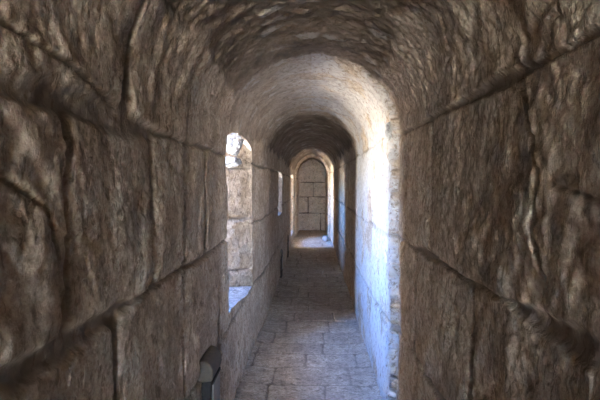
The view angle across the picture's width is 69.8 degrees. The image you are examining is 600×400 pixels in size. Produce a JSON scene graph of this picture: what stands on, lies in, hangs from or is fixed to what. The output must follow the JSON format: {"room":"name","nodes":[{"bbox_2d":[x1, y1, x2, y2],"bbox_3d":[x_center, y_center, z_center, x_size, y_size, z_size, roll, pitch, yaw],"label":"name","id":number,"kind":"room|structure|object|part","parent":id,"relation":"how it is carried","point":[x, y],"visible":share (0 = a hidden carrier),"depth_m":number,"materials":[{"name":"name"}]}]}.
{"room":"stone castle corridor","nodes":[
{"label":"stone castle corridor","id":0,"kind":"room"},
{"bbox_2d":[0,0,301,399],"bbox_3d":[-0.358,0.306,3.525,0.222,2.206,21.001,0,2,2],"label":"wall","id":1,"kind":"structure","parent":0,"point":[114,114],"depth_m":1.21,"materials":[{"name":"stone"}]},
{"bbox_2d":[223,121,252,322],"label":"window","id":2,"kind":"structure","parent":1,"relation":"in","point":[239,178],"depth_m":3.73,"materials":[{"name":"beige stone"}]},
{"bbox_3d":[-1.049,0.714,3.129,1.229,0.189,1.520,0,2,2],"label":"sill","id":3,"kind":"part","parent":2,"relation":"part of","materials":[{"name":"stone"}]},
{"bbox_2d":[251,164,281,214],"bbox_3d":[-0.886,-0.427,6.357,1.899,1.420,0.701,-1,3,-34],"label":"window","id":4,"kind":"structure","parent":1,"relation":"in","point":[279,207],"depth_m":7.13,"materials":[{"name":"beige stone"}]},
{"bbox_2d":[292,154,329,236],"bbox_3d":[0.344,-0.150,12.323,1.209,2.424,0.269,0,2,2],"label":"trim","id":5,"kind":"structure","parent":1,"relation":"attached to","point":[309,155],"depth_m":12.19,"materials":[{"name":"stone"}]},
{"bbox_2d":[234,230,382,399],"bbox_3d":[0.098,1.359,3.562,1.320,0.047,21.020,0,2,2],"label":"floor","id":6,"kind":"structure","parent":0,"point":[310,344],"depth_m":4.11,"materials":[{"name":"grey stone"}]},
{"bbox_2d":[198,345,221,399],"bbox_3d":[-0.453,1.089,2.145,0.090,0.664,0.208,0,2,2],"label":"bollard lamp","id":7,"kind":"object","parent":6,"relation":"on","point":[210,362],"visible":0.86,"depth_m":2.06,"materials":[{"name":"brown metal"}]},
{"bbox_3d":[-0.453,1.133,2.147,0.067,0.577,0.180,0,2,2],"label":"post","id":8,"kind":"part","parent":7,"relation":"part of","materials":[{"name":"grey metal"}]},
{"bbox_2d":[198,345,221,382],"bbox_3d":[-0.453,0.812,2.135,0.090,0.111,0.208,0,2,2],"label":"hood","id":9,"kind":"object","parent":7,"relation":"attached to","point":[210,362],"depth_m":2.06,"materials":[{"name":"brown metal"}]},
{"bbox_3d":[-0.417,0.872,2.136,0.012,0.016,0.168,0,2,2],"label":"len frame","id":10,"kind":"part","parent":7,"relation":"part of","materials":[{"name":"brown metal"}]},
{"bbox_2d":[280,249,282,277],"bbox_3d":[-0.321,1.016,6.894,0.090,0.457,0.208,0,2,2],"label":"bollard lamp","id":11,"kind":"object","parent":6,"relation":"on","point":[281,250],"visible":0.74,"depth_m":6.81,"materials":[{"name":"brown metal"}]},
{"bbox_3d":[-0.320,1.059,6.896,0.067,0.370,0.180,0,2,2],"label":"post","id":12,"kind":"part","parent":11,"relation":"part of","materials":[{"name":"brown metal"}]},
{"bbox_2d":[287,235,288,256],"bbox_3d":[-0.268,0.945,8.792,0.090,0.457,0.208,0,2,2],"label":"bollard lamp","id":13,"kind":"object","parent":6,"relation":"on","point":[287,235],"visible":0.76,"depth_m":8.71,"materials":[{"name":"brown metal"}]},
{"bbox_2d":[299,159,324,229],"bbox_3d":[0.389,-0.303,13.935,1.200,2.630,0.048,0,2,2],"label":"wall","id":14,"kind":"structure","parent":0,"point":[311,180],"depth_m":13.93,"materials":[{"name":"stone"}]},
{"bbox_2d":[298,161,325,230],"bbox_3d":[0.386,-0.115,13.825,1.128,2.243,0.269,0,2,2],"label":"trim","id":15,"kind":"structure","parent":14,"relation":"attached to","point":[309,163],"depth_m":13.67,"materials":[{"name":"stone"}]},
{"bbox_2d":[202,0,423,163],"bbox_3d":[0.098,-0.869,3.469,0.823,0.259,21.000,0,2,2],"label":"ceiling","id":16,"kind":"structure","parent":0,"point":[310,63],"depth_m":2.40,"materials":[{"name":"stone"}]},
{"bbox_2d":[322,0,599,399],"bbox_3d":[0.559,0.309,3.500,0.226,2.203,21.001,0,2,1],"label":"wall","id":17,"kind":"structure","parent":0,"point":[465,240],"depth_m":1.37,"materials":[{"name":"stone"}]},
{"bbox_2d":[384,122,391,139],"bbox_3d":[0.564,-0.441,2.730,0.065,0.116,0.089,0,2,2],"label":"lump","id":18,"kind":"object","parent":17,"relation":"attached to","point":[387,133],"visible":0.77,"depth_m":2.70,"materials":[{"name":"white stone"}]},
{"bbox_3d":[0.025,-0.114,3.749,3.360,3.250,21.500,0,2,2],"label":"wall","id":19,"kind":"structure","parent":0,"visible":0},
{"bbox_2d":[225,156,241,167],"bbox_3d":[-0.539,-0.301,3.430,0.154,0.091,0.140,2,3,36],"label":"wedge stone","id":20,"kind":"object","parent":19,"relation":"on","point":[230,161],"visible":0.88,"depth_m":3.38,"materials":[{"name":"stone"}]},
{"bbox_2d":[226,133,243,155],"bbox_3d":[-0.527,-0.439,3.367,0.169,0.185,0.145,-1,2,-18],"label":"boulder","id":21,"kind":"object","parent":20,"relation":"on","point":[235,141],"visible":0.75,"depth_m":3.31,"materials":[{"name":"stone"}]},
{"bbox_2d":[252,174,293,234],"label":"window","id":22,"kind":"structure","parent":19,"relation":"in","point":[291,176],"depth_m":11.49,"materials":[{"name":"beige stone"}]}
]}

